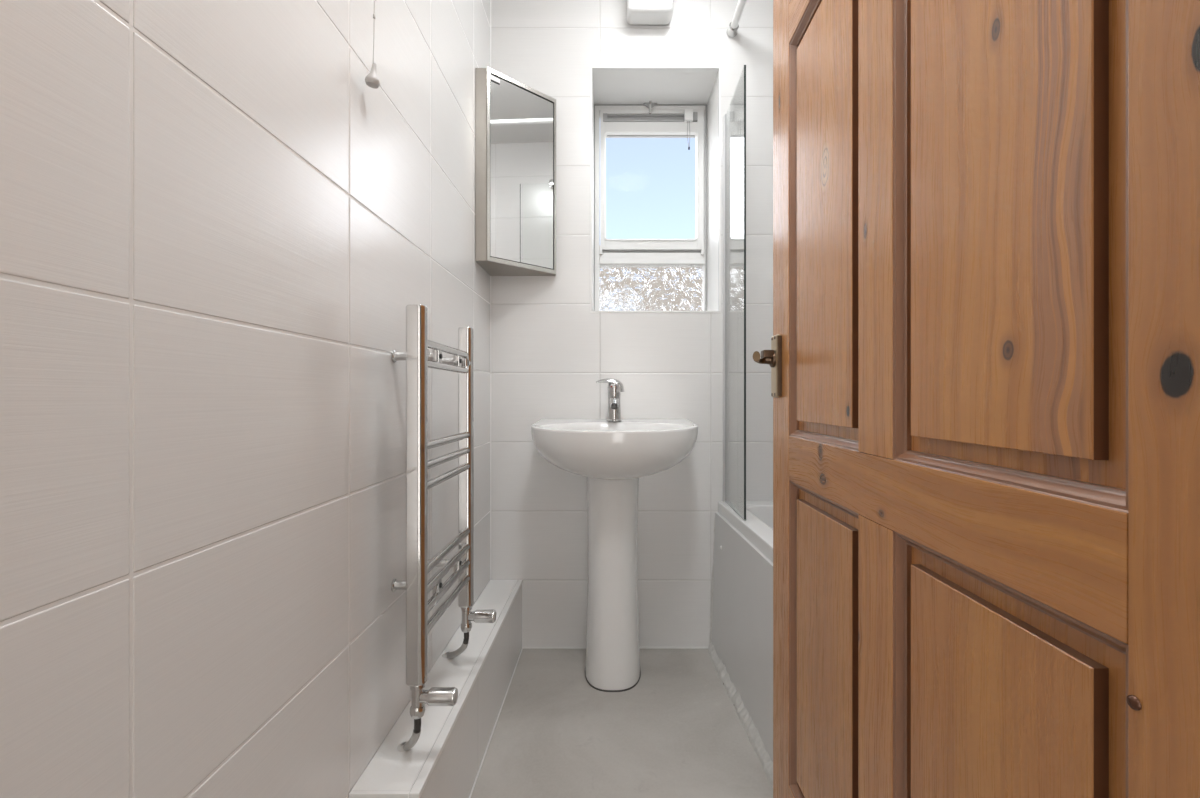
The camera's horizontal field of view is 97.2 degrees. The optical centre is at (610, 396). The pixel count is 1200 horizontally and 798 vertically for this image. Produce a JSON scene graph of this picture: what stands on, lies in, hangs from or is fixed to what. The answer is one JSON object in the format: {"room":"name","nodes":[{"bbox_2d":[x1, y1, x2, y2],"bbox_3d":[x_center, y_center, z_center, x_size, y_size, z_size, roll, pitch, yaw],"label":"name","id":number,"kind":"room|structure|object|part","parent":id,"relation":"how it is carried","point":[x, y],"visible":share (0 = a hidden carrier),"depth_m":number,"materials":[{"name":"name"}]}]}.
{"room":"bathroom","nodes":[
{"label":"bathroom","id":0,"kind":"room"},
{"bbox_2d":[0,0,489,797],"bbox_3d":[-0.512,-0.315,1.157,0.150,2.450,2.115,0,0,0],"label":"wall","id":1,"kind":"structure","parent":0,"point":[217,238],"depth_m":0.59,"materials":[{"name":"white tile"}]},
{"bbox_2d":[391,305,473,685],"bbox_3d":[-0.385,0.175,1.119,0.104,0.684,0.351,0,0,0],"label":"towel radiator","id":2,"kind":"object","parent":1,"relation":"attached to","point":[418,357],"visible":1,"depth_m":0.96,"materials":[{"name":"silver metal"}]},
{"bbox_3d":[-0.350,0.176,0.957,0.034,0.681,0.028,0,0,0],"label":"post","id":3,"kind":"part","parent":2,"relation":"part of","materials":[{"name":"silver metal"}]},
{"bbox_2d":[410,684,457,719],"bbox_3d":[-0.322,0.547,0.957,0.084,0.063,0.030,0,0,0],"label":"radiator valve","id":4,"kind":"object","parent":2,"relation":"attached to","point":[435,696],"visible":0.94,"depth_m":0.95,"materials":[{"name":"silver metal"}]},
{"bbox_3d":[-0.350,0.169,1.280,0.034,0.672,0.028,0,0,0],"label":"post","id":5,"kind":"part","parent":2,"relation":"part of","materials":[{"name":"silver metal"}]},
{"bbox_2d":[461,607,495,632],"bbox_3d":[-0.322,0.536,1.280,0.084,0.063,0.030,0,0,0],"label":"radiator valve","id":6,"kind":"object","parent":2,"relation":"attached to","point":[478,616],"visible":0.98,"depth_m":1.27,"materials":[{"name":"silver metal"}]},
{"bbox_2d":[471,649,772,797],"bbox_3d":[0.150,0.935,0.307,2.900,0.050,3.815,0,0,0],"label":"floor","id":7,"kind":"structure","parent":0,"point":[678,732],"depth_m":1.42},
{"bbox_2d":[349,579,522,797],"bbox_3d":[-0.378,0.785,1.397,0.119,0.250,1.035,0,0,0],"label":"ledge","id":8,"kind":"object","parent":7,"relation":"on","point":[446,760],"visible":0.99,"depth_m":1.20,"materials":[{"name":"tile"}]},
{"bbox_3d":[-0.387,0.667,0.885,0.100,0.014,0.010,0,0,0],"label":"ledge trim","id":9,"kind":"part","parent":8,"relation":"part of","materials":[{"name":"white tile"}]},
{"bbox_2d":[397,718,420,751],"bbox_3d":[-0.371,0.624,0.982,0.079,0.094,0.029,0,0,45],"label":"pipe","id":10,"kind":"object","parent":8,"relation":"on","point":[408,745],"visible":1,"depth_m":0.96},
{"bbox_2d":[442,632,468,657],"bbox_3d":[-0.385,0.619,1.322,0.029,0.106,0.122,0,0,-45],"label":"pipe","id":11,"kind":"object","parent":8,"relation":"on","point":[464,645],"visible":1,"depth_m":1.29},
{"bbox_3d":[-0.328,0.666,1.398,0.017,0.012,1.034,0,0,0],"label":"ledge edge trim","id":12,"kind":"part","parent":8,"relation":"part of","materials":[{"name":"white tile"}]},
{"bbox_2d":[531,419,697,691],"bbox_3d":[0.011,0.494,1.707,0.542,0.831,0.414,0,0,0],"label":"basin","id":13,"kind":"object","parent":7,"relation":"on","point":[612,456],"visible":1,"depth_m":1.65,"materials":[{"name":"white ceramic"}]},
{"bbox_2d":[596,378,623,420],"bbox_3d":[0.018,0.009,1.793,0.101,0.148,0.135,0,0,-29],"label":"mixer tap","id":14,"kind":"object","parent":13,"relation":"on","point":[615,387],"visible":1,"depth_m":1.81,"materials":[{"name":"silver metal"}]},
{"bbox_3d":[-0.003,-0.040,1.833,0.100,0.049,0.064,0,0,0],"label":"lever","id":15,"kind":"part","parent":14,"relation":"part of","materials":[{"name":"silver metal"}]},
{"bbox_3d":[0.011,0.018,1.773,0.033,0.040,0.103,0,0,0],"label":"spout","id":16,"kind":"part","parent":14,"relation":"part of","materials":[{"name":"silver metal"}]},
{"bbox_3d":[0.011,0.168,1.707,0.542,0.179,0.414,0,0,0],"label":"basin bowl","id":17,"kind":"part","parent":13,"relation":"part of","materials":[{"name":"white ceramic"}]},
{"bbox_2d":[708,501,772,787],"bbox_3d":[0.722,0.643,1.092,0.752,0.534,1.644,0,0,0],"label":"bathtub","id":18,"kind":"object","parent":7,"relation":"on","point":[740,648],"visible":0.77,"depth_m":1.52,"materials":[{"name":"white plastic"}]},
{"bbox_2d":[723,65,745,520],"bbox_3d":[0.412,-0.316,1.760,0.018,1.385,0.309,0,0,0],"label":"screen","id":19,"kind":"object","parent":18,"relation":"on","point":[726,117],"visible":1,"depth_m":1.89,"materials":[{"name":"clear glass"}]},
{"bbox_2d":[718,501,772,562],"bbox_3d":[0.742,0.569,1.092,0.712,0.385,1.644,0,0,0],"label":"tub","id":20,"kind":"object","parent":18,"relation":"in","point":[750,540],"depth_m":1.66,"materials":[{"name":"white plastic"}]},
{"bbox_2d":[491,0,772,646],"bbox_3d":[0.332,-0.315,2.065,1.837,2.450,0.300,0,0,0],"label":"wall","id":21,"kind":"structure","parent":0,"point":[549,353],"depth_m":1.92,"materials":[{"name":"tile"}]},
{"bbox_2d":[490,0,490,579],"bbox_3d":[-0.436,-0.440,1.915,0.007,2.200,0.007,0,0,0],"label":"trim","id":22,"kind":"structure","parent":21,"relation":"attached to","point":[490,0],"depth_m":1.91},
{"bbox_2d":[475,67,555,275],"bbox_3d":[-0.315,-0.748,1.804,0.241,0.620,0.220,0,0,0],"label":"upper cabinet","id":23,"kind":"object","parent":21,"relation":"attached to","point":[515,122],"visible":1,"depth_m":1.77,"materials":[{"name":"mirror"}]},
{"bbox_2d":[522,647,707,648],"bbox_3d":[0.024,0.906,1.913,0.692,0.007,0.004,0,0,0],"label":"trim","id":24,"kind":"structure","parent":21,"relation":"attached to","point":[522,647],"depth_m":1.91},
{"bbox_2d":[627,0,672,24],"bbox_3d":[0.136,-1.415,1.870,0.160,0.151,0.088,0,0,0],"label":"fan","id":25,"kind":"object","parent":21,"relation":"attached to","point":[639,12],"visible":1,"depth_m":1.84,"materials":[{"name":"white plastic"}]},
{"bbox_2d":[634,0,667,1],"bbox_3d":[0.137,-1.420,1.829,0.118,0.108,0.006,0,0,0],"label":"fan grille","id":26,"kind":"object","parent":25,"relation":"attached to","point":[634,0],"depth_m":1.83,"materials":[{"name":"white plastic"}]},
{"bbox_2d":[594,101,706,310],"bbox_3d":[0.162,-0.763,2.167,0.461,0.904,0.086,0,0,0],"label":"window","id":27,"kind":"structure","parent":21,"relation":"in","point":[630,274],"depth_m":2.15,"materials":[{"name":"white plastic"}]},
{"bbox_2d":[603,113,606,121],"bbox_3d":[-0.024,-1.132,2.144,0.018,0.033,0.005,0,0,0],"label":"bracket","id":28,"kind":"object","parent":27,"relation":"attached to","point":[604,114],"depth_m":2.14,"materials":[{"name":"grey plastic"}]},
{"bbox_3d":[0.158,-1.189,2.143,0.053,0.041,0.007,0,0,0],"label":"latch plate","id":29,"kind":"part","parent":27,"relation":"part of","materials":[{"name":"grey plastic"}]},
{"bbox_3d":[0.166,-0.881,2.167,0.420,0.565,0.046,0,0,0],"label":"sash","id":30,"kind":"part","parent":27,"relation":"part of","materials":[{"name":"white plastic"}]},
{"bbox_3d":[0.162,-0.436,2.163,0.440,0.217,0.006,0,0,0],"label":"pane","id":31,"kind":"part","parent":27,"relation":"part of","materials":[{"name":"white glass"}]},
{"bbox_3d":[0.313,-1.061,2.134,0.012,0.106,0.002,0,0,0],"label":"vent cord","id":32,"kind":"part","parent":27,"relation":"part of","materials":[{"name":"grey plastic"}]},
{"bbox_2d":[693,112,697,120],"bbox_3d":[0.342,-1.137,2.144,0.017,0.035,0.005,0,0,0],"label":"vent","id":33,"kind":"object","parent":27,"relation":"attached to","point":[695,114],"depth_m":2.14,"materials":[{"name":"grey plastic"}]},
{"bbox_2d":[590,66,720,312],"bbox_3d":[0.162,-0.751,1.920,0.473,0.892,0.014,0,0,0],"label":"trim","id":34,"kind":"structure","parent":21,"relation":"attached to","point":[718,68],"depth_m":1.91,"materials":[{"name":"white paint"}]},
{"bbox_2d":[726,0,745,37],"bbox_3d":[0.437,-1.318,1.058,0.040,0.040,1.714,0,0,0],"label":"rail","id":35,"kind":"object","parent":21,"relation":"attached to","point":[731,32],"visible":1,"depth_m":1.84,"materials":[{"name":"white plastic"}]},
{"bbox_3d":[0.332,-0.315,0.150,1.537,2.450,0.100,0,0,0],"label":"wall","id":36,"kind":"structure","parent":0,"visible":0},
{"bbox_2d":[753,0,1199,797],"bbox_3d":[0.311,-0.084,0.642,0.108,1.972,0.846,0,0,1],"label":"door","id":37,"kind":"structure","parent":36,"relation":"in","point":[983,358],"depth_m":0.46,"materials":[{"name":"brown wood"}]},
{"bbox_3d":[0.286,-0.074,1.007,0.020,0.021,0.072,0,0,37],"label":"lever","id":38,"kind":"part","parent":37,"relation":"part of","materials":[{"name":"gold metal"}]},
{"bbox_3d":[0.339,0.806,0.645,0.036,0.192,0.643,0,0,1],"label":"rail","id":39,"kind":"part","parent":37,"relation":"part of","materials":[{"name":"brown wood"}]},
{"bbox_3d":[0.339,-0.688,0.645,0.036,0.084,0.643,0,0,1],"label":"rail","id":40,"kind":"part","parent":37,"relation":"part of","materials":[{"name":"brown wood"}]},
{"bbox_3d":[0.341,-0.287,0.827,0.034,0.717,0.280,0,0,1],"label":"moulding","id":41,"kind":"part","parent":37,"relation":"part of","materials":[{"name":"brown wood"}]},
{"bbox_3d":[0.341,0.431,0.827,0.034,0.558,0.280,0,0,1],"label":"moulding","id":42,"kind":"part","parent":37,"relation":"part of","materials":[{"name":"brown wood"}]},
{"bbox_3d":[0.341,-0.287,0.827,0.026,0.699,0.262,0,0,1],"label":"panel","id":43,"kind":"part","parent":37,"relation":"part of","materials":[{"name":"brown wood"}]},
{"bbox_3d":[0.341,0.431,0.827,0.026,0.540,0.262,0,0,1],"label":"panel","id":44,"kind":"part","parent":37,"relation":"part of","materials":[{"name":"brown wood"}]},
{"bbox_3d":[0.339,0.112,0.645,0.036,0.081,0.643,0,0,1],"label":"lock rail","id":45,"kind":"part","parent":37,"relation":"part of","materials":[{"name":"brown wood"}]},
{"bbox_3d":[0.336,-0.287,0.463,0.034,0.717,0.278,0,0,1],"label":"moulding","id":46,"kind":"part","parent":37,"relation":"part of","materials":[{"name":"brown wood"}]},
{"bbox_3d":[0.336,0.431,0.463,0.034,0.558,0.278,0,0,1],"label":"moulding","id":47,"kind":"part","parent":37,"relation":"part of","materials":[{"name":"brown wood"}]},
{"bbox_3d":[0.336,-0.287,0.463,0.026,0.699,0.260,0,0,1],"label":"panel","id":48,"kind":"part","parent":37,"relation":"part of","materials":[{"name":"brown wood"}]},
{"bbox_3d":[0.336,0.431,0.463,0.026,0.540,0.260,0,0,1],"label":"panel","id":49,"kind":"part","parent":37,"relation":"part of","materials":[{"name":"brown wood"}]},
{"bbox_3d":[0.150,-1.590,0.307,2.900,0.100,3.815,0,0,0],"label":"ceiling","id":50,"kind":"structure","parent":0,"visible":0},
{"bbox_2d":[365,0,379,88],"bbox_3d":[-0.410,-1.040,0.920,0.040,1.000,0.040,0,0,0],"label":"pull cord","id":51,"kind":"object","parent":50,"relation":"hanging from","point":[371,80],"visible":1,"depth_m":0.92,"materials":[{"name":"white plastic"}]},
{"bbox_3d":[-0.412,-1.058,0.920,0.005,0.961,0.002,0,0,0],"label":"cord","id":52,"kind":"part","parent":51,"relation":"part of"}
]}

